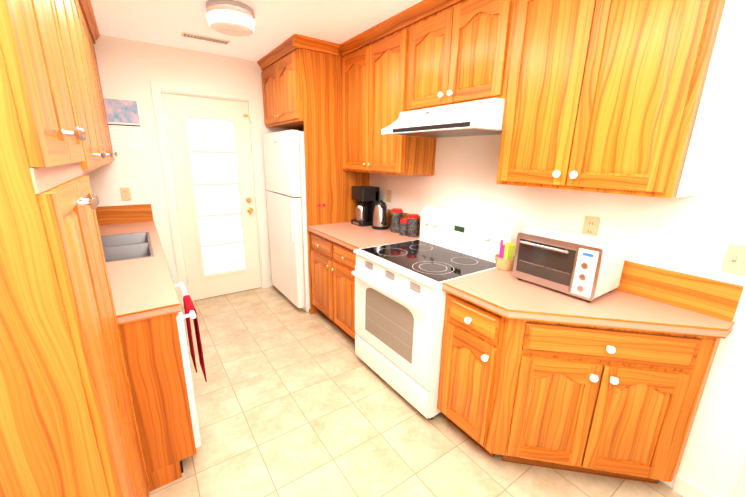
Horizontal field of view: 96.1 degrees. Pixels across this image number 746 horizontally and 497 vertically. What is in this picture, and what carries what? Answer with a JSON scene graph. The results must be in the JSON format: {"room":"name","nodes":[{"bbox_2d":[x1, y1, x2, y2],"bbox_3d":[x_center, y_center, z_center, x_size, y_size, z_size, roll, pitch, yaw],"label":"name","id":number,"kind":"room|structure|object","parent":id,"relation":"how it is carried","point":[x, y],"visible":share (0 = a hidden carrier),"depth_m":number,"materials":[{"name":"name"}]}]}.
{"room":"kitchen","nodes":[
{"label":"kitchen","id":0,"kind":"room"},
{"bbox_2d":[82,34,303,303],"bbox_3d":[-1.611,-0.687,3.578,2.625,2.480,0.100,-9,18,-34],"label":"wall","id":1,"kind":"structure","parent":0,"point":[129,70],"depth_m":3.09,"materials":[{"name":"white paint"}]},
{"bbox_2d":[103,98,143,149],"bbox_3d":[-2.207,-1.094,2.967,0.243,0.413,0.006,-9,18,-34],"label":"calendar","id":2,"kind":"object","parent":1,"relation":"attached to","point":[124,124],"visible":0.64,"depth_m":2.97,"materials":[{"name":"paper"}]},
{"bbox_2d":[120,187,130,199],"bbox_3d":[-2.276,-0.502,3.084,0.072,0.116,0.008,-9,18,-34],"label":"electrical outlet","id":3,"kind":"object","parent":1,"relation":"attached to","point":[125,194],"visible":1,"depth_m":3.08,"materials":[{"name":"beige plastic"}]},
{"bbox_2d":[150,82,268,303],"bbox_3d":[-1.661,-0.523,3.579,0.930,2.160,0.116,-9,18,-34],"label":"door frame","id":4,"kind":"structure","parent":1,"relation":"attached to","point":[157,89],"depth_m":3.39,"materials":[{"name":"white wood"}]},
{"bbox_2d":[161,93,261,300],"bbox_3d":[-1.634,-0.478,3.555,0.800,2.072,0.108,-9,18,-34],"label":"entry door","id":5,"kind":"structure","parent":1,"relation":"in","point":[205,152],"depth_m":3.53,"materials":[{"name":"beige wood"}]},
{"bbox_2d":[91,0,422,60],"bbox_3d":[0.340,-1.438,1.577,4.025,0.080,5.150,-9,18,-34],"label":"ceiling","id":6,"kind":"structure","parent":0,"point":[169,22],"depth_m":2.44,"materials":[{"name":"white paint"}]},
{"bbox_2d":[181,32,229,44],"bbox_3d":[-1.394,-1.753,2.801,0.360,0.008,0.110,-9,18,-34],"label":"ceiling vent","id":7,"kind":"object","parent":6,"relation":"in","point":[204,38],"visible":0.98,"depth_m":2.78,"materials":[{"name":"white metal"}]},
{"bbox_2d":[205,0,254,36],"bbox_3d":[-0.950,-1.532,2.248,0.300,0.131,0.300,-9,18,-34],"label":"ceiling light fixture","id":8,"kind":"object","parent":6,"relation":"attached to","point":[234,18],"visible":1,"depth_m":2.15,"materials":[{"name":"white glass"}]},
{"bbox_2d":[149,286,682,496],"bbox_3d":[-0.280,1.113,1.854,2.625,0.050,5.150,-9,18,-34],"label":"floor","id":9,"kind":"structure","parent":0,"point":[292,399],"depth_m":1.94,"materials":[{"name":"tile"}]},
{"bbox_2d":[0,0,149,496],"bbox_3d":[-0.976,0.096,0.875,0.468,2.400,0.708,-9,18,-34],"label":"pantry","id":10,"kind":"object","parent":9,"relation":"on","point":[69,426],"visible":1,"depth_m":0.71,"materials":[{"name":"brown wood"}]},
{"bbox_2d":[118,313,196,491],"bbox_3d":[-1.316,0.668,1.670,0.632,0.868,0.656,-9,18,-34],"label":"base cabinet","id":11,"kind":"object","parent":9,"relation":"on","point":[153,358],"depth_m":1.51,"materials":[{"name":"brown wood"}]},
{"bbox_2d":[95,204,180,324],"bbox_3d":[-1.753,-0.035,2.165,0.650,0.472,2.266,-9,18,-34],"label":"countertop","id":12,"kind":"structure","parent":11,"relation":"on","point":[142,285],"depth_m":1.96,"materials":[{"name":"beige laminate"}]},
{"bbox_2d":[175,282,206,472],"bbox_3d":[-1.255,0.673,1.708,0.678,0.842,0.600,-9,18,-34],"label":"dishwasher","id":13,"kind":"object","parent":9,"relation":"on","point":[189,307],"visible":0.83,"depth_m":1.64,"materials":[{"name":"white plastic"}]},
{"bbox_2d":[183,295,206,381],"bbox_3d":[-0.934,0.470,1.754,0.043,0.420,0.200,-9,18,-34],"label":"towel","id":14,"kind":"object","parent":13,"relation":"hanging from","point":[189,307],"depth_m":1.71,"materials":[{"name":"red fabric"}]},
{"bbox_2d":[262,130,309,311],"bbox_3d":[-0.646,-0.321,3.667,0.807,1.760,0.820,-9,18,-34],"label":"fridge","id":15,"kind":"object","parent":9,"relation":"on","point":[284,163],"visible":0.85,"depth_m":3.29,"materials":[{"name":"white metal"}]},
{"bbox_2d":[257,34,368,313],"bbox_3d":[-0.614,-0.672,3.593,0.768,2.478,1.013,-9,18,-34],"label":"cabinet","id":16,"kind":"object","parent":9,"relation":"on","point":[301,82],"visible":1,"depth_m":3.06,"materials":[{"name":"brown wood"}]},
{"bbox_2d":[311,232,355,340],"bbox_3d":[-0.084,0.306,3.092,0.713,0.868,0.917,-9,18,-34],"label":"base cabinet","id":17,"kind":"object","parent":9,"relation":"on","point":[333,264],"visible":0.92,"depth_m":2.88,"materials":[{"name":"brown wood"}]},
{"bbox_2d":[307,209,420,250],"bbox_3d":[-0.070,-0.209,2.957,0.700,0.196,0.917,-9,18,-34],"label":"countertop","id":18,"kind":"structure","parent":17,"relation":"on","point":[350,236],"depth_m":2.83,"materials":[{"name":"beige laminate"}]},
{"bbox_2d":[351,186,379,226],"bbox_3d":[-0.078,-0.416,3.247,0.211,0.360,0.210,-9,18,-34],"label":"coffee maker","id":19,"kind":"object","parent":18,"relation":"on","point":[367,198],"visible":0.96,"depth_m":3.18,"materials":[{"name":"black plastic"}]},
{"bbox_2d":[372,200,388,229],"bbox_3d":[0.077,-0.312,3.071,0.156,0.257,0.209,-9,18,-34],"label":"kettle","id":20,"kind":"object","parent":18,"relation":"on","point":[380,221],"visible":1,"depth_m":3.03,"materials":[{"name":"silver metal"}]},
{"bbox_2d":[391,208,402,232],"bbox_3d":[0.210,-0.249,2.951,0.100,0.202,0.100,-9,18,-34],"label":"jar","id":21,"kind":"object","parent":18,"relation":"on","point":[396,215],"visible":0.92,"depth_m":2.91,"materials":[{"name":"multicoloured glass"}]},
{"bbox_2d":[399,218,407,235],"bbox_3d":[0.266,-0.184,2.839,0.080,0.137,0.080,-9,18,-34],"label":"jar","id":22,"kind":"object","parent":18,"relation":"on","point":[403,226],"visible":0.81,"depth_m":2.81,"materials":[{"name":"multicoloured glass"}]},
{"bbox_2d":[407,214,418,236],"bbox_3d":[0.335,-0.195,2.797,0.090,0.182,0.090,-9,18,-34],"label":"jar","id":23,"kind":"object","parent":18,"relation":"on","point":[413,224],"visible":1,"depth_m":2.76,"materials":[{"name":"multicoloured glass"}]},
{"bbox_2d":[352,205,522,419],"bbox_3d":[0.371,0.359,2.339,0.785,1.175,0.808,-9,18,-34],"label":"range","id":24,"kind":"object","parent":9,"relation":"on","point":[400,297],"visible":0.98,"depth_m":2.14,"materials":[{"name":"white enameled metal"},{"name":"black glass"}]},
{"bbox_2d":[437,292,508,457],"bbox_3d":[0.746,0.634,1.933,0.716,0.868,0.377,-9,18,-34],"label":"base cabinet","id":25,"kind":"object","parent":9,"relation":"on","point":[473,345],"visible":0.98,"depth_m":1.71,"materials":[{"name":"brown wood"}]},
{"bbox_2d":[491,319,720,483],"bbox_3d":[1.039,0.737,1.572,0.663,0.868,0.572,-9,18,-34],"label":"base cabinet","id":26,"kind":"object","parent":9,"relation":"on","point":[614,402],"visible":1,"depth_m":1.51,"materials":[{"name":"brown wood"}]},
{"bbox_2d":[442,260,743,338],"bbox_3d":[0.932,0.186,1.562,0.700,0.196,0.976,-9,18,-34],"label":"countertop","id":27,"kind":"structure","parent":26,"relation":"on","point":[643,297],"depth_m":1.49,"materials":[{"name":"beige laminate"}]},
{"bbox_2d":[495,240,514,270],"bbox_3d":[0.788,0.038,1.989,0.124,0.169,0.124,-9,18,-34],"label":"basket","id":28,"kind":"object","parent":27,"relation":"on","point":[504,258],"visible":0.92,"depth_m":1.96,"materials":[{"name":"wicker"}]},
{"bbox_2d":[512,227,627,301],"bbox_3d":[0.979,0.068,1.714,0.317,0.261,0.405,-9,18,-34],"label":"toaster oven","id":29,"kind":"object","parent":27,"relation":"on","point":[587,267],"visible":1,"depth_m":1.60,"materials":[{"name":"white metal"}]},
{"bbox_2d":[369,11,745,496],"bbox_3d":[0.863,-0.291,2.277,0.100,2.480,4.950,-9,18,-34],"label":"wall","id":30,"kind":"structure","parent":0,"point":[701,230],"depth_m":1.51,"materials":[{"name":"white paint"}]},
{"bbox_2d":[386,190,391,202],"bbox_3d":[0.150,-0.498,3.187,0.008,0.116,0.072,-9,18,-34],"label":"electrical outlet","id":31,"kind":"object","parent":30,"relation":"attached to","point":[388,195],"visible":1,"depth_m":3.18,"materials":[{"name":"beige plastic"}]},
{"bbox_2d":[342,25,435,175],"bbox_3d":[0.087,-1.140,2.806,0.358,0.985,0.917,-9,18,-34],"label":"upper cabinet","id":32,"kind":"object","parent":30,"relation":"attached to","point":[374,87],"visible":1,"depth_m":2.61,"materials":[{"name":"brown wood"}]},
{"bbox_2d":[339,0,463,55],"bbox_3d":[0.542,-1.478,2.048,0.358,0.077,2.483,-9,18,-34],"label":"crown molding","id":33,"kind":"structure","parent":32,"relation":"attached to","point":[419,11],"depth_m":2.31,"materials":[{"name":"brown wood"}]},
{"bbox_2d":[407,0,516,110],"bbox_3d":[0.578,-1.157,2.070,0.361,0.550,0.794,-9,18,-34],"label":"upper cabinet","id":34,"kind":"object","parent":30,"relation":"attached to","point":[459,52],"visible":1,"depth_m":1.92,"materials":[{"name":"brown wood"}]},
{"bbox_2d":[381,98,505,137],"bbox_3d":[0.499,-0.803,2.114,0.534,0.155,0.788,-9,18,-34],"label":"range hood","id":35,"kind":"object","parent":34,"relation":"attached to","point":[485,117],"visible":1,"depth_m":1.91,"materials":[{"name":"white painted metal"},{"name":"black plastic"}]},
{"bbox_2d":[582,216,599,235],"bbox_3d":[1.157,-0.111,1.782,0.008,0.116,0.072,-9,18,-34],"label":"electrical outlet","id":36,"kind":"object","parent":30,"relation":"attached to","point":[591,226],"visible":0.9,"depth_m":1.78,"materials":[{"name":"beige plastic"}]},
{"bbox_2d":[496,0,745,197],"bbox_3d":[1.021,-0.807,1.496,0.361,1.068,0.772,-9,18,-34],"label":"upper cabinet","id":37,"kind":"object","parent":30,"relation":"attached to","point":[624,97],"visible":1,"depth_m":1.35,"materials":[{"name":"brown wood"}]},
{"bbox_2d":[672,475,713,496],"bbox_3d":[1.516,1.156,1.555,0.012,0.085,0.181,-9,18,-34],"label":"baseboard","id":38,"kind":"structure","parent":30,"relation":"attached to","point":[683,487],"depth_m":1.59,"materials":[{"name":"white"}]},
{"bbox_2d":[721,244,745,275],"bbox_3d":[1.479,0.050,1.332,0.020,0.116,0.118,-9,18,-34],"label":"double light switch","id":39,"kind":"object","parent":30,"relation":"attached to","point":[734,261],"visible":1,"depth_m":1.36,"materials":[{"name":"beige plastic"}]},
{"bbox_2d":[735,469,745,496],"bbox_3d":[1.906,0.294,0.853,0.115,2.128,0.983,-9,18,-34],"label":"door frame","id":40,"kind":"structure","parent":30,"relation":"attached to","point":[741,491],"depth_m":1.42,"materials":[{"name":"white"}]},
{"bbox_3d":[-1.296,0.062,0.826,0.100,2.480,5.150,-9,18,-34],"label":"wall","id":41,"kind":"structure","parent":0,"visible":0},
{"bbox_2d":[54,0,105,174],"bbox_3d":[-1.398,-0.809,1.247,0.428,1.018,0.762,-9,18,-34],"label":"upper cabinet","id":42,"kind":"object","parent":41,"relation":"attached to","point":[78,29],"depth_m":1.42,"materials":[{"name":"brown wood"}]},
{"bbox_2d":[78,0,113,164],"bbox_3d":[-1.826,-0.978,1.843,0.428,1.018,0.744,-9,18,-34],"label":"upper cabinet","id":43,"kind":"object","parent":41,"relation":"attached to","point":[81,3],"depth_m":2.18,"materials":[{"name":"brown wood"}]},
{"bbox_2d":[86,12,116,156],"bbox_3d":[-2.254,-1.146,2.439,0.428,1.018,0.762,-9,18,-34],"label":"upper cabinet","id":44,"kind":"object","parent":41,"relation":"attached to","point":[87,13],"depth_m":2.59,"materials":[{"name":"brown wood"}]}
]}

